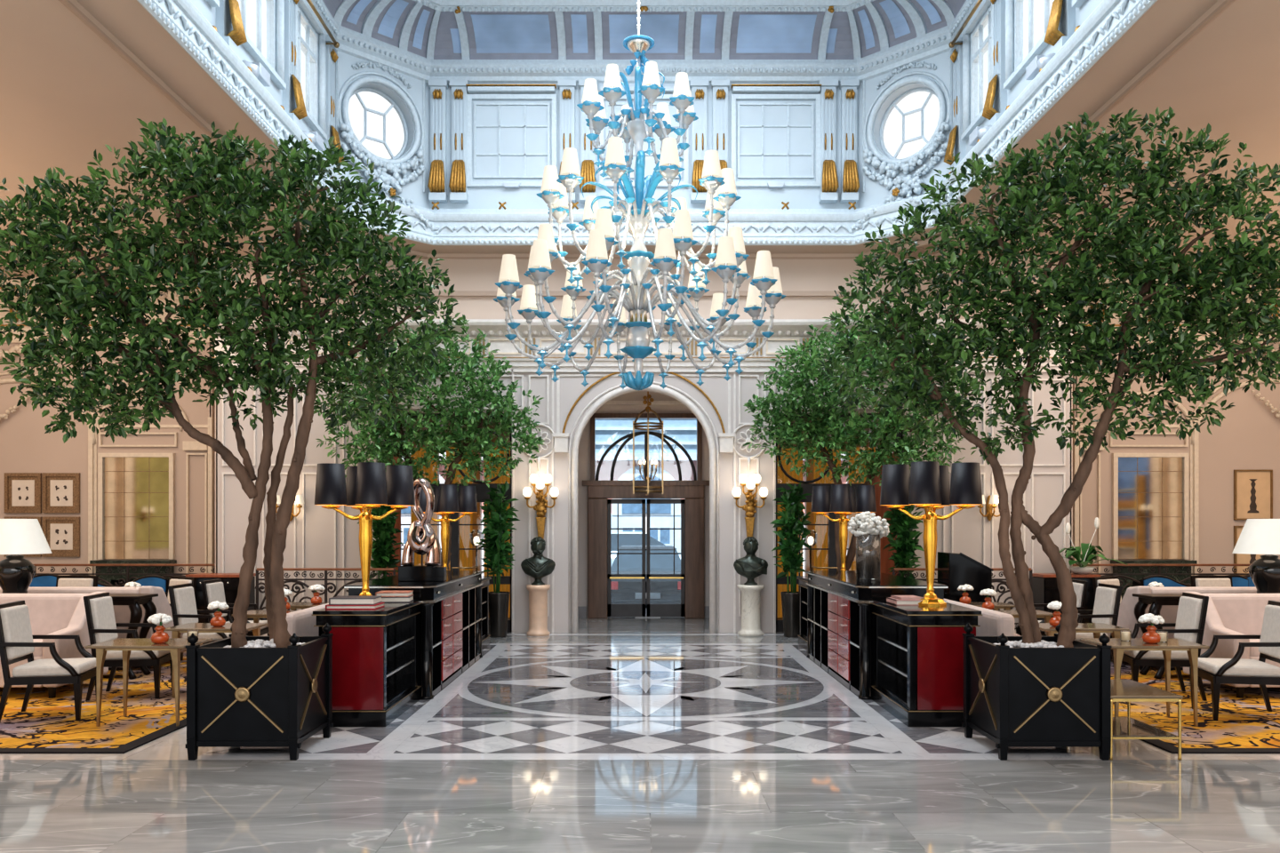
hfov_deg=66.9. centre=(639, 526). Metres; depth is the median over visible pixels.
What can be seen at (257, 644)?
pebbles
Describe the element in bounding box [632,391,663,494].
lantern
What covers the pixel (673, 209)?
flower
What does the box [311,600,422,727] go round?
cabinet
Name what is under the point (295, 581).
balustrade
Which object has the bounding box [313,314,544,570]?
tree
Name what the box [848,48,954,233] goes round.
wall
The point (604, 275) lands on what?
flower
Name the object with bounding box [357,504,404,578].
palm
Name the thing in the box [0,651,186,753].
rug
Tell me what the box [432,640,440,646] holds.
shelf
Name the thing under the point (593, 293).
flower
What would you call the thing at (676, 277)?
flower
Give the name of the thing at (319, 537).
wall
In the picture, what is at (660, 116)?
flower
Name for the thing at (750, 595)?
pedestal
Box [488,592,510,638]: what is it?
vase
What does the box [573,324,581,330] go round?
flower
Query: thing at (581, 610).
baseboard
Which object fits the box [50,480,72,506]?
print
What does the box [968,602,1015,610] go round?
table
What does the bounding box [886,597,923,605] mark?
book
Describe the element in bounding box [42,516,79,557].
framed picture
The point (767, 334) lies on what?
flower
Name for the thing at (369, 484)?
lamp
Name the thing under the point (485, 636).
bookcase
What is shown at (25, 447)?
wall
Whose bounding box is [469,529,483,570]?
floor lamp
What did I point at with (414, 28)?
cove
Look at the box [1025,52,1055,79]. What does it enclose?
light
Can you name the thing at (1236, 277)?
tree
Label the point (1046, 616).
table
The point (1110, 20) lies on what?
crown molding
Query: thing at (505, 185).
air vent
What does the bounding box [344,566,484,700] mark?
base cabinet
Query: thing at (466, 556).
curtain
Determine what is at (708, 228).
flower
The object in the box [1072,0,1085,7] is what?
window
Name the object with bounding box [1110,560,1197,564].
shelf
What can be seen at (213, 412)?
wall
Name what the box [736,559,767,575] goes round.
drapery
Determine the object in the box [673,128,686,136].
flower
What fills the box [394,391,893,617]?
wall
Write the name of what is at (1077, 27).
studs
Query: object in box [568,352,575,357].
flower
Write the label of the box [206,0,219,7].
window
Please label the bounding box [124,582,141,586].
bud vase
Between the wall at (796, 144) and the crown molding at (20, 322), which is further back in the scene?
the crown molding at (20, 322)
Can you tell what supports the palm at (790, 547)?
in the planter
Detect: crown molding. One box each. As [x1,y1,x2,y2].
[0,277,213,343]
[136,0,1157,245]
[1073,277,1279,343]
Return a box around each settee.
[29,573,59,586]
[69,575,168,597]
[1140,575,1248,586]
[1242,574,1255,586]
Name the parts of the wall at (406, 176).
panel moulding, round moulding, panel moulding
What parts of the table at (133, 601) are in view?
leg, leg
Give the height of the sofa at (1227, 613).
0.927 m
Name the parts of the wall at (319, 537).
panel moulding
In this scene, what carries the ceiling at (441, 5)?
attached to the ceiling
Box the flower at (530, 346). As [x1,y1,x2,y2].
[527,344,538,350]
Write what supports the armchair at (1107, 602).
on the rug at (1244, 725)
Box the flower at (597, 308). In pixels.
[591,304,605,311]
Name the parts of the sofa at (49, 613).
backrest, leg, armrest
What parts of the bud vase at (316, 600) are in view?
glass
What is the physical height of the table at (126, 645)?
0.643 m
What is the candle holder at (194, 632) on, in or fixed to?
on the table at (126, 645)
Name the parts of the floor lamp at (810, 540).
globe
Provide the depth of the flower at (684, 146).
9.99 m
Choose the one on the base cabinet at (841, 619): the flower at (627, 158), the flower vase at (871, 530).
the flower vase at (871, 530)
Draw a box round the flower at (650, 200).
[644,197,655,205]
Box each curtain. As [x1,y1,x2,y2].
[410,447,437,565]
[446,447,472,570]
[483,447,510,617]
[777,447,802,617]
[813,447,840,570]
[848,447,876,570]
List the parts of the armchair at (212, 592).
frame, backrest, arm, arm, seat, seat frame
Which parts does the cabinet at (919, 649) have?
shelf, shelf, panel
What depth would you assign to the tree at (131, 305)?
6.77 m
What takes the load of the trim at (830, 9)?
attached to the ceiling at (441, 5)
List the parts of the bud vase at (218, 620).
glass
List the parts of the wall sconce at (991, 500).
arm, lamp shade, arm, lamp shade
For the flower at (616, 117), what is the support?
on the chandelier at (731, 259)
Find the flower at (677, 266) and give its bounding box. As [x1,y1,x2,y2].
[675,262,683,268]
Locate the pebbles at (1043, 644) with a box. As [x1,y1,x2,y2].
[992,640,1063,647]
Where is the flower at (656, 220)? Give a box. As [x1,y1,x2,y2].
[651,217,659,223]
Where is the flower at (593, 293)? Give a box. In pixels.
[589,290,599,296]
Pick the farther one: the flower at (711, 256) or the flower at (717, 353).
the flower at (717, 353)
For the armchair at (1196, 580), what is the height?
0.948 m
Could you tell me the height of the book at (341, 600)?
0.055 m
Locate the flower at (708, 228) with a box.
[702,225,715,232]
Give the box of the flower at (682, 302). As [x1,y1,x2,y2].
[677,299,686,305]
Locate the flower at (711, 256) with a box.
[705,253,716,259]
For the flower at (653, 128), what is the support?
on the chandelier at (731, 259)
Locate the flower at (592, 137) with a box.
[585,133,599,141]
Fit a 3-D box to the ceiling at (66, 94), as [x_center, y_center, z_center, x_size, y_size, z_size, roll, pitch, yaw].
[0.056,-4.030,8.500,25.800,0.080,17.000,0,0,0]
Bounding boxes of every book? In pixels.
[325,602,384,609]
[328,595,381,605]
[375,591,413,597]
[381,595,413,602]
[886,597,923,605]
[890,595,923,599]
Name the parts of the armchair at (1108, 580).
frame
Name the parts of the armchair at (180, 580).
frame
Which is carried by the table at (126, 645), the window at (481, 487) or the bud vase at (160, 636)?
the bud vase at (160, 636)
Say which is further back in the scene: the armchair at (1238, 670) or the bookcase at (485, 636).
the bookcase at (485, 636)
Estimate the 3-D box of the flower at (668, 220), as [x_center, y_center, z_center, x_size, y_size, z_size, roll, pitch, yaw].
[0.267,-2.860,9.074,0.126,0.051,0.125,0,0,25]
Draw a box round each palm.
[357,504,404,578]
[475,480,519,592]
[770,482,812,592]
[882,504,923,578]
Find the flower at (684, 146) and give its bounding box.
[678,143,689,150]
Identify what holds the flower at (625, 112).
on the chandelier at (731, 259)
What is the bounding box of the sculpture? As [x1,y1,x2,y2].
[398,478,441,581]
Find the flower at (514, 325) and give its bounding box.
[507,322,520,328]
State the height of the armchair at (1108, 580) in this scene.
0.948 m
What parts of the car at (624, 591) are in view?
number plate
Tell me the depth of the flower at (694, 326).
10.68 m
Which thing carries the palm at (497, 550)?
in the vase at (498, 602)
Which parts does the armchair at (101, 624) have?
leg, frame, backrest, leg, arm, arm, seat frame, seat, leg, leg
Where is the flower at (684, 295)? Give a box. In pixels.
[681,294,691,300]
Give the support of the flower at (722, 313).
on the chandelier at (731, 259)
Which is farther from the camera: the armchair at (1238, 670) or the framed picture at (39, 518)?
the framed picture at (39, 518)
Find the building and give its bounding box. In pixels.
[400,419,847,575]
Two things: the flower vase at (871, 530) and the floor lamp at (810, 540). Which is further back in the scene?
the floor lamp at (810, 540)
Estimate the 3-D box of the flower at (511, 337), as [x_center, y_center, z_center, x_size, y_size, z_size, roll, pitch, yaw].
[-1.322,-1.937,9.966,0.126,0.051,0.125,0,0,-44]
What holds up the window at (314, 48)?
in the wall at (227, 18)
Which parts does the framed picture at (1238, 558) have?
frame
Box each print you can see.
[11,480,34,506]
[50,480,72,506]
[50,523,72,550]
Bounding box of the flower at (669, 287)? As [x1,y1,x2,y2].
[662,285,671,292]
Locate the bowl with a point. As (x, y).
(1075, 570)
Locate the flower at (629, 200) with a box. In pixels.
[624,197,635,204]
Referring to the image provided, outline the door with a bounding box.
[587,486,704,618]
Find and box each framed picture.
[4,472,41,512]
[4,516,41,557]
[42,472,79,512]
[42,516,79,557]
[1233,470,1272,519]
[1233,526,1263,575]
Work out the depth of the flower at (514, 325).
9.36 m
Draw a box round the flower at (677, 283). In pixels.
[672,281,682,286]
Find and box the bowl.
[1069,567,1094,574]
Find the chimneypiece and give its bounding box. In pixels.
[89,560,176,585]
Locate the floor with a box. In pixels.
[0,616,1279,852]
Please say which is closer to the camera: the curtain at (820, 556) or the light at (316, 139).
the light at (316, 139)
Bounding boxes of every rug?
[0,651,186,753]
[1110,660,1279,753]
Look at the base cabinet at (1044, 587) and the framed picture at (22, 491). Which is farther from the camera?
the framed picture at (22, 491)
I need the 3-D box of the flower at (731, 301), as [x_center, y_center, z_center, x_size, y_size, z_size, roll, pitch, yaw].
[0.890,-2.179,9.431,0.126,0.051,0.125,0,0,-19]
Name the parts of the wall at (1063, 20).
gilt rod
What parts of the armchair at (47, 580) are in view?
frame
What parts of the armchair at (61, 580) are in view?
backrest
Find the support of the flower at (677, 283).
on the chandelier at (731, 259)
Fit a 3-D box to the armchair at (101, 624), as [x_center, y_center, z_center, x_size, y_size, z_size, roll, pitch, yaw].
[-4.769,1.112,9.096,0.649,0.948,0.601,0,0,-10]
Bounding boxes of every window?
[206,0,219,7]
[240,0,286,89]
[295,0,327,140]
[351,88,407,159]
[384,413,511,631]
[582,413,709,486]
[776,413,902,631]
[880,88,937,159]
[960,0,993,140]
[1003,0,1049,89]
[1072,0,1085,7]
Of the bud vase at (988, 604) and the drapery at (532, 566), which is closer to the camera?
the bud vase at (988, 604)
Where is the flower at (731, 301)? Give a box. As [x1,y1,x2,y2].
[724,298,738,305]
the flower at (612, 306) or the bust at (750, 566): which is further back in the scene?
the bust at (750, 566)
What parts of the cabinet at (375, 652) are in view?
panel, shelf, shelf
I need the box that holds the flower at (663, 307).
[657,304,671,311]
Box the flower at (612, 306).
[607,304,616,310]
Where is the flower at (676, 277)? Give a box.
[670,274,679,280]
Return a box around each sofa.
[0,586,186,670]
[0,592,108,698]
[285,603,328,636]
[944,599,1014,636]
[1105,586,1256,670]
[1183,592,1279,698]
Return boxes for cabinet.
[185,573,255,623]
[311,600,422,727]
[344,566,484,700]
[805,566,947,700]
[870,600,982,727]
[1032,573,1100,623]
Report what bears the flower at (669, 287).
on the chandelier at (731, 259)
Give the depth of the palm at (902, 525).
13.82 m
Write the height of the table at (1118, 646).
0.643 m
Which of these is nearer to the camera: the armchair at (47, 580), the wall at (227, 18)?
the wall at (227, 18)
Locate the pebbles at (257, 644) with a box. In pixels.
[223,639,305,647]
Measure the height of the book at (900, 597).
0.020 m
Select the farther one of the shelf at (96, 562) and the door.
the door
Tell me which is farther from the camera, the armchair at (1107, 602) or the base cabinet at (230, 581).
the base cabinet at (230, 581)
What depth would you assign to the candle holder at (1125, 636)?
7.93 m
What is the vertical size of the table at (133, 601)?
0.877 m
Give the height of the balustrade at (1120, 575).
1.018 m
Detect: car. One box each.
[611,531,680,565]
[611,545,680,607]
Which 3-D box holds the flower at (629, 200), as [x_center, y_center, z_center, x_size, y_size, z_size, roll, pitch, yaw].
[-0.095,-3.205,9.572,0.105,0.051,0.104,0,0,-29]
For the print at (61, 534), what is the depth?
15.98 m
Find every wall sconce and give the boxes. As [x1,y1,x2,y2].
[275,495,304,520]
[977,495,1008,520]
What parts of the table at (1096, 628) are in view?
leg, leg, leg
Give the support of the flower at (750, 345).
on the chandelier at (731, 259)
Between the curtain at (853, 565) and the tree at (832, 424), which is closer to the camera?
the tree at (832, 424)
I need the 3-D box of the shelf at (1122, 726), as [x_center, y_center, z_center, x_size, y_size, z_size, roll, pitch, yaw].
[3.456,1.445,6.970,0.440,0.014,0.660,0,0,0]
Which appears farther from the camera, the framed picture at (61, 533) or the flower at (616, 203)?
the framed picture at (61, 533)
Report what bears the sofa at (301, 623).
on the floor
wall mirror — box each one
[97,453,175,559]
[1112,453,1188,559]
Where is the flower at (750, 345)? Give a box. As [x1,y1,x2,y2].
[745,342,756,348]
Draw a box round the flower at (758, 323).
[752,320,765,327]
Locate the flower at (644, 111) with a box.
[640,107,650,115]
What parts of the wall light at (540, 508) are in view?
lamp shade, arm, arm, lamp shade, arm, lamp shade, arm, lamp shade, arm, lamp shade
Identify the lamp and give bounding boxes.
[0,519,52,593]
[314,462,415,595]
[412,484,477,570]
[810,484,876,570]
[880,461,982,606]
[1232,519,1279,593]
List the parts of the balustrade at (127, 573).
rail, handrail, post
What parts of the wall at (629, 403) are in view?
panel moulding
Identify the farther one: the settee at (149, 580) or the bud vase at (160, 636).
the settee at (149, 580)
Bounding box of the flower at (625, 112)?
[620,109,631,116]
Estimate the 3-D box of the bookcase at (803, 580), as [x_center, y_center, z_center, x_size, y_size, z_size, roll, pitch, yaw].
[2.416,1.137,12.470,0.602,0.925,1.232,0,0,0]
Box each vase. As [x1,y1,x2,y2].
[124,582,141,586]
[147,613,172,643]
[207,600,229,626]
[283,588,292,609]
[308,584,325,604]
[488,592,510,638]
[847,511,889,581]
[957,584,973,604]
[979,588,996,609]
[1047,600,1061,626]
[1137,613,1164,643]
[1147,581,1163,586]
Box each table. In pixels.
[84,638,212,727]
[108,593,158,679]
[164,623,268,697]
[231,610,296,623]
[288,602,328,610]
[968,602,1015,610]
[995,610,1053,636]
[1039,623,1129,638]
[1080,638,1209,727]
[1109,680,1183,760]
[1110,560,1197,598]
[1132,593,1183,679]
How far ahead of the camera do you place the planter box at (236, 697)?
6.62 m
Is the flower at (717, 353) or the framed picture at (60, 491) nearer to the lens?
the flower at (717, 353)
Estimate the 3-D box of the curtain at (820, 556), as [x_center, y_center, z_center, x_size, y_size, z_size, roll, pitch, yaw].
[3.206,0.110,16.600,0.460,2.920,0.064,0,0,0]
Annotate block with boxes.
[431,567,446,581]
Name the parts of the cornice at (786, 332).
frieze panel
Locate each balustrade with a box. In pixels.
[33,564,215,585]
[255,568,395,636]
[892,568,1031,633]
[1072,564,1250,596]
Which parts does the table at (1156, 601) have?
leg, leg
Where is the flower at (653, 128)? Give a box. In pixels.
[646,127,655,133]
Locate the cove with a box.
[322,0,966,62]
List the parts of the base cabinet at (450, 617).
drawer, drawer, drawer, drawer, drawer, drawer, drawer, drawer, gallery rail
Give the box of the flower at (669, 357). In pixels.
[664,354,675,360]
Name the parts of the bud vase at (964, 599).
glass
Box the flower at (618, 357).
[613,355,623,360]
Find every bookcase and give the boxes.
[481,576,491,650]
[797,576,807,650]
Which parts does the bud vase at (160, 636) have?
glass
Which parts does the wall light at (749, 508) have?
lamp shade, arm, lamp shade, arm, arm, lamp shade, arm, lamp shade, arm, lamp shade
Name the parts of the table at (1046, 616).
leg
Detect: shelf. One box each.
[89,560,176,564]
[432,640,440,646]
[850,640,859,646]
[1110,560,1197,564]
[1112,717,1175,736]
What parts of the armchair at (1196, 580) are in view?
backrest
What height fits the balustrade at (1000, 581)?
1.018 m
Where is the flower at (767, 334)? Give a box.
[761,331,774,337]
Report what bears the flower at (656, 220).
on the chandelier at (731, 259)
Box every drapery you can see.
[525,559,550,574]
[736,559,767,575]
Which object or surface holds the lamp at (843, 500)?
on the base cabinet at (841, 619)
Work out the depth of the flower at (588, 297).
9.90 m
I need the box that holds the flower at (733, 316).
[728,313,739,320]
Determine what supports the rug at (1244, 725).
on the floor
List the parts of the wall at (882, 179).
panel moulding, round moulding, panel moulding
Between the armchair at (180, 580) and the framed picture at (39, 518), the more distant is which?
the framed picture at (39, 518)
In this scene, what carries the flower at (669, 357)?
on the chandelier at (731, 259)
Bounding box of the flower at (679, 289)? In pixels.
[673,286,687,293]
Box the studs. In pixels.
[212,25,1079,209]
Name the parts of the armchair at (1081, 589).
leg, seat frame, arm, arm, backrest, frame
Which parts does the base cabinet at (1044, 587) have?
drawer, door, drawer, door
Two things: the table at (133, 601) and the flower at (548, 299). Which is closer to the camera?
the flower at (548, 299)
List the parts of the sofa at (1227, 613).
armrest, leg, backrest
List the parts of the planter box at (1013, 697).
post, rail, rail, post, rail, rail, rail, rail, post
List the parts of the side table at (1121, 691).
leg, leg, frame, leg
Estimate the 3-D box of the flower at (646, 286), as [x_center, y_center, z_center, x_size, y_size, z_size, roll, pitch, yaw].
[0.069,-2.325,9.429,0.104,0.051,0.105,0,0,37]
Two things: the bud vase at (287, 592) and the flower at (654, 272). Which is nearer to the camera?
the flower at (654, 272)
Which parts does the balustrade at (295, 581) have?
post, rail, post, handrail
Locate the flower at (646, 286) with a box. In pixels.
[641,283,652,289]
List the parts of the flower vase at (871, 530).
glass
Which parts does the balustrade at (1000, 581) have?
handrail, rail, post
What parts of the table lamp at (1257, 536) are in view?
lamp shade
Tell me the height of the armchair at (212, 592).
0.948 m
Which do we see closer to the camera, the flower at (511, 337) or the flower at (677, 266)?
the flower at (511, 337)
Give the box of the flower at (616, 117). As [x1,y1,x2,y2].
[608,115,619,121]
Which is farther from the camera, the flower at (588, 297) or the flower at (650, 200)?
the flower at (588, 297)
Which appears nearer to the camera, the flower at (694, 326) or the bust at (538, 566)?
the flower at (694, 326)
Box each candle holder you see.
[186,630,198,637]
[1120,630,1131,641]
[1156,631,1167,642]
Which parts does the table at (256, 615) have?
leg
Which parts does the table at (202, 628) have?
leg, leg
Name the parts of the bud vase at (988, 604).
glass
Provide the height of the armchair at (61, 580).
0.948 m
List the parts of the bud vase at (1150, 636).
glass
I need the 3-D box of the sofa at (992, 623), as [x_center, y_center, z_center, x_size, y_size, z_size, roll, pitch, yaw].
[3.356,1.180,10.350,0.560,0.840,4.040,0,0,0]
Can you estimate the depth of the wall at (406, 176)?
13.86 m
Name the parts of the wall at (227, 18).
gilt rod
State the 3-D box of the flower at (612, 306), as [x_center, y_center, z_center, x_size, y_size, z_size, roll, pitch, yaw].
[-0.293,-2.325,10.289,0.105,0.051,0.104,0,0,8]
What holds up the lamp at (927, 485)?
on the cabinet at (919, 649)
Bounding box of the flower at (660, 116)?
[654,112,664,119]
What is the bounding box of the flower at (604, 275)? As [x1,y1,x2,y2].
[598,273,608,279]
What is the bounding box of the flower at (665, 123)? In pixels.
[656,120,667,127]
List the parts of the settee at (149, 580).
backrest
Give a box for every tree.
[0,118,468,647]
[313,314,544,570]
[743,294,975,570]
[815,106,1279,647]
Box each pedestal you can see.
[526,584,550,636]
[736,584,764,636]
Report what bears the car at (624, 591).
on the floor
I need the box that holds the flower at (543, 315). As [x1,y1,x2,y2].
[537,312,551,319]
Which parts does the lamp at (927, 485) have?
lamp shade, arm, arm, lamp shade, lamp shade, arm, arm, lamp shade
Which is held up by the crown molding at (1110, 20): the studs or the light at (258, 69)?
the light at (258, 69)
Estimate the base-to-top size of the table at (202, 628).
0.643 m
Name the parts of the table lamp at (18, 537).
lamp shade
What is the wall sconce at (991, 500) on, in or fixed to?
attached to the wall at (319, 537)
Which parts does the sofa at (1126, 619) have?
armrest, backrest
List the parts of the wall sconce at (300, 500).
lamp shade, arm, lamp shade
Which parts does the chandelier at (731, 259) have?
lamp shade, lamp shade, lamp shade, lamp shade, lamp shade, lamp shade, lamp shade, lamp shade, lamp shade, lamp shade, lamp shade, arm, arm, arm, arm, lamp shade, lamp shade, arm, lamp shade, lamp shade, arm, arm, arm, lamp shade, arm, lamp shade, arm, lamp shade, arm, lamp shade, arm, arm, arm, lamp shade, arm, lamp shade, arm, arm, stem, chain, arm, lamp shade, arm, arm, arm, arm, lamp shade, arm, lamp shade, arm, lamp shade, lamp shade, arm, arm, lamp shade, arm, arm, lamp shade, lamp shade, arm, lamp shade, arm, arm, arm, lamp shade, lamp shade, lamp shade, lamp shade, lamp shade, lamp shade, lamp shade, lamp shade, lamp shade, lamp shade, lamp shade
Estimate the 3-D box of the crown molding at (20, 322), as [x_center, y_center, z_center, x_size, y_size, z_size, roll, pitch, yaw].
[-10.083,-3.538,15.830,6.078,1.035,0.340,0,0,0]
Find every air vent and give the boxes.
[502,182,519,188]
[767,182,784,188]
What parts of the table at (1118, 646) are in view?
leg, leg, leg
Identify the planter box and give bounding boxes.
[185,623,333,760]
[961,623,1111,760]
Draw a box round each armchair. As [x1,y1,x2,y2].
[0,600,103,722]
[56,576,98,586]
[83,592,172,701]
[167,576,197,607]
[168,583,247,675]
[200,578,269,636]
[1016,579,1088,636]
[1041,583,1122,663]
[1092,576,1121,603]
[1120,592,1208,701]
[1189,600,1279,720]
[1190,576,1232,586]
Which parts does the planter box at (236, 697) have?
post, rail, rail, rail, rail, post, rail, rail, post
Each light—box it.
[241,59,270,86]
[302,129,324,150]
[522,473,558,539]
[611,581,617,590]
[677,581,680,590]
[732,473,767,537]
[968,125,991,145]
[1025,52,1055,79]
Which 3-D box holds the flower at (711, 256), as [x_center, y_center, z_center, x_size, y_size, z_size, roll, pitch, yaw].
[0.763,-2.860,10.296,0.126,0.051,0.125,0,0,20]
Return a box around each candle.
[188,631,197,636]
[1120,632,1130,640]
[1157,632,1167,641]
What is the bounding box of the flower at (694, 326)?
[688,325,700,331]
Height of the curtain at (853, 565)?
2.920 m
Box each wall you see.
[0,328,214,579]
[190,0,343,167]
[209,339,217,573]
[216,256,1071,633]
[334,48,439,234]
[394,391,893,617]
[427,79,859,208]
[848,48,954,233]
[944,0,1102,172]
[1070,264,1077,573]
[1072,319,1279,580]
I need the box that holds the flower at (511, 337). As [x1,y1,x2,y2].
[504,334,517,340]
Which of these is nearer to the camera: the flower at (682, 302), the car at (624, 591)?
the flower at (682, 302)
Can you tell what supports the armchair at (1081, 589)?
on the rug at (1244, 725)
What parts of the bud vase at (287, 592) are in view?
glass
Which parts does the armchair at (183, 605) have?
frame, backrest, arm, seat, arm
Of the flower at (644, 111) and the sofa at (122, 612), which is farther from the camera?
the sofa at (122, 612)
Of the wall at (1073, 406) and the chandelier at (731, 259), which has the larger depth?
the wall at (1073, 406)
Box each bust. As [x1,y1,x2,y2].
[520,536,555,585]
[733,536,767,585]
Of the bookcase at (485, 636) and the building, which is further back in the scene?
the building
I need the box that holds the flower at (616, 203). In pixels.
[608,200,619,207]
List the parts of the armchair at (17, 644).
leg, frame, backrest, leg, arm, seat frame, seat, arm, leg, leg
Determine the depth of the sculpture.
9.59 m
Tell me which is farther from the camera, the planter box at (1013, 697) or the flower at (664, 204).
the flower at (664, 204)
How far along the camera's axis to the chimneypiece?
15.83 m
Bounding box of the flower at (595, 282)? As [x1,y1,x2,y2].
[592,280,602,287]
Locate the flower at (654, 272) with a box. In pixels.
[649,269,660,275]
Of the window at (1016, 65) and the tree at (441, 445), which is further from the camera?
the tree at (441, 445)
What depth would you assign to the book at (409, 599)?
8.54 m
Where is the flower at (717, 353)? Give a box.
[711,351,721,356]
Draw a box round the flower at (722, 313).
[715,309,728,317]
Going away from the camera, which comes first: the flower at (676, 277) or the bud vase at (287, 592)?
the flower at (676, 277)
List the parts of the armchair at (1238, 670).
leg, leg, arm, seat frame, seat, arm, leg, backrest, frame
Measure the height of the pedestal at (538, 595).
0.735 m
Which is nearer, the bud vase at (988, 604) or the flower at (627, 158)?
the flower at (627, 158)
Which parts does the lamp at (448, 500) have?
lamp shade, arm, lamp shade, arm, lamp shade, arm, lamp shade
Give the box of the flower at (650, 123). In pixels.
[644,119,657,127]
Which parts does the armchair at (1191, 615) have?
leg, arm, seat frame, seat, arm, leg, backrest, frame, leg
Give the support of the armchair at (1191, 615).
on the rug at (1244, 725)
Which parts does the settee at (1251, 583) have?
backrest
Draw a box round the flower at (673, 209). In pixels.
[668,207,677,214]
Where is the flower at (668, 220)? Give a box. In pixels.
[662,216,674,223]
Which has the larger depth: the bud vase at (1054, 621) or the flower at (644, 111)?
the flower at (644, 111)
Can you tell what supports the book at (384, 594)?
on the book at (409, 599)
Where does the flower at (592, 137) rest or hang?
on the chandelier at (731, 259)
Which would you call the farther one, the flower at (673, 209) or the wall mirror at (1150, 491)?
the wall mirror at (1150, 491)
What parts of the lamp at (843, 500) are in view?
lamp shade, arm, arm, lamp shade, lamp shade, lamp shade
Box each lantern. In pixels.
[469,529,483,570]
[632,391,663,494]
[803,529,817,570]
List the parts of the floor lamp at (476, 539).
globe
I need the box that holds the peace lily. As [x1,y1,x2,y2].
[1059,517,1127,574]
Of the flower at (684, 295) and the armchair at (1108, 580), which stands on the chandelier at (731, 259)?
the flower at (684, 295)
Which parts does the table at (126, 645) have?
leg, leg, leg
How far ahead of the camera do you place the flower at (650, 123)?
9.41 m
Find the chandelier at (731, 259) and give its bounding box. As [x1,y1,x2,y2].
[493,0,786,390]
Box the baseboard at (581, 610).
[577,606,709,617]
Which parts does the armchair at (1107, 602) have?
arm, seat, arm, backrest, frame, leg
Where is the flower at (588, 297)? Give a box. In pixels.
[586,295,597,301]
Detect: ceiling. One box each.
[0,0,1279,277]
[413,0,874,11]
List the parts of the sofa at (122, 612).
backrest, armrest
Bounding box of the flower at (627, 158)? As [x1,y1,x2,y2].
[624,155,632,162]
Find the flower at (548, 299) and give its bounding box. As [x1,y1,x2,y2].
[543,296,556,303]
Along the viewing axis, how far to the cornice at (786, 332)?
14.42 m
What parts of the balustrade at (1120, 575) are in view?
handrail, rail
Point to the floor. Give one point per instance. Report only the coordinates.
(645, 734)
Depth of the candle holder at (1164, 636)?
7.85 m
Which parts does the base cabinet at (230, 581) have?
drawer, door, drawer, door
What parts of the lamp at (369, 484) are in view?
lamp shade, arm, arm, lamp shade, arm, lamp shade, arm, lamp shade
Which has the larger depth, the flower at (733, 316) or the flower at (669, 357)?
the flower at (669, 357)
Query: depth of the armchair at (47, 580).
13.97 m
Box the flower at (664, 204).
[659,201,670,208]
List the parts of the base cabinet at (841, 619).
gallery rail, drawer, drawer, drawer, drawer, drawer, drawer, drawer, drawer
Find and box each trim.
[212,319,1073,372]
[311,0,978,83]
[455,6,834,13]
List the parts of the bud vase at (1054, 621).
glass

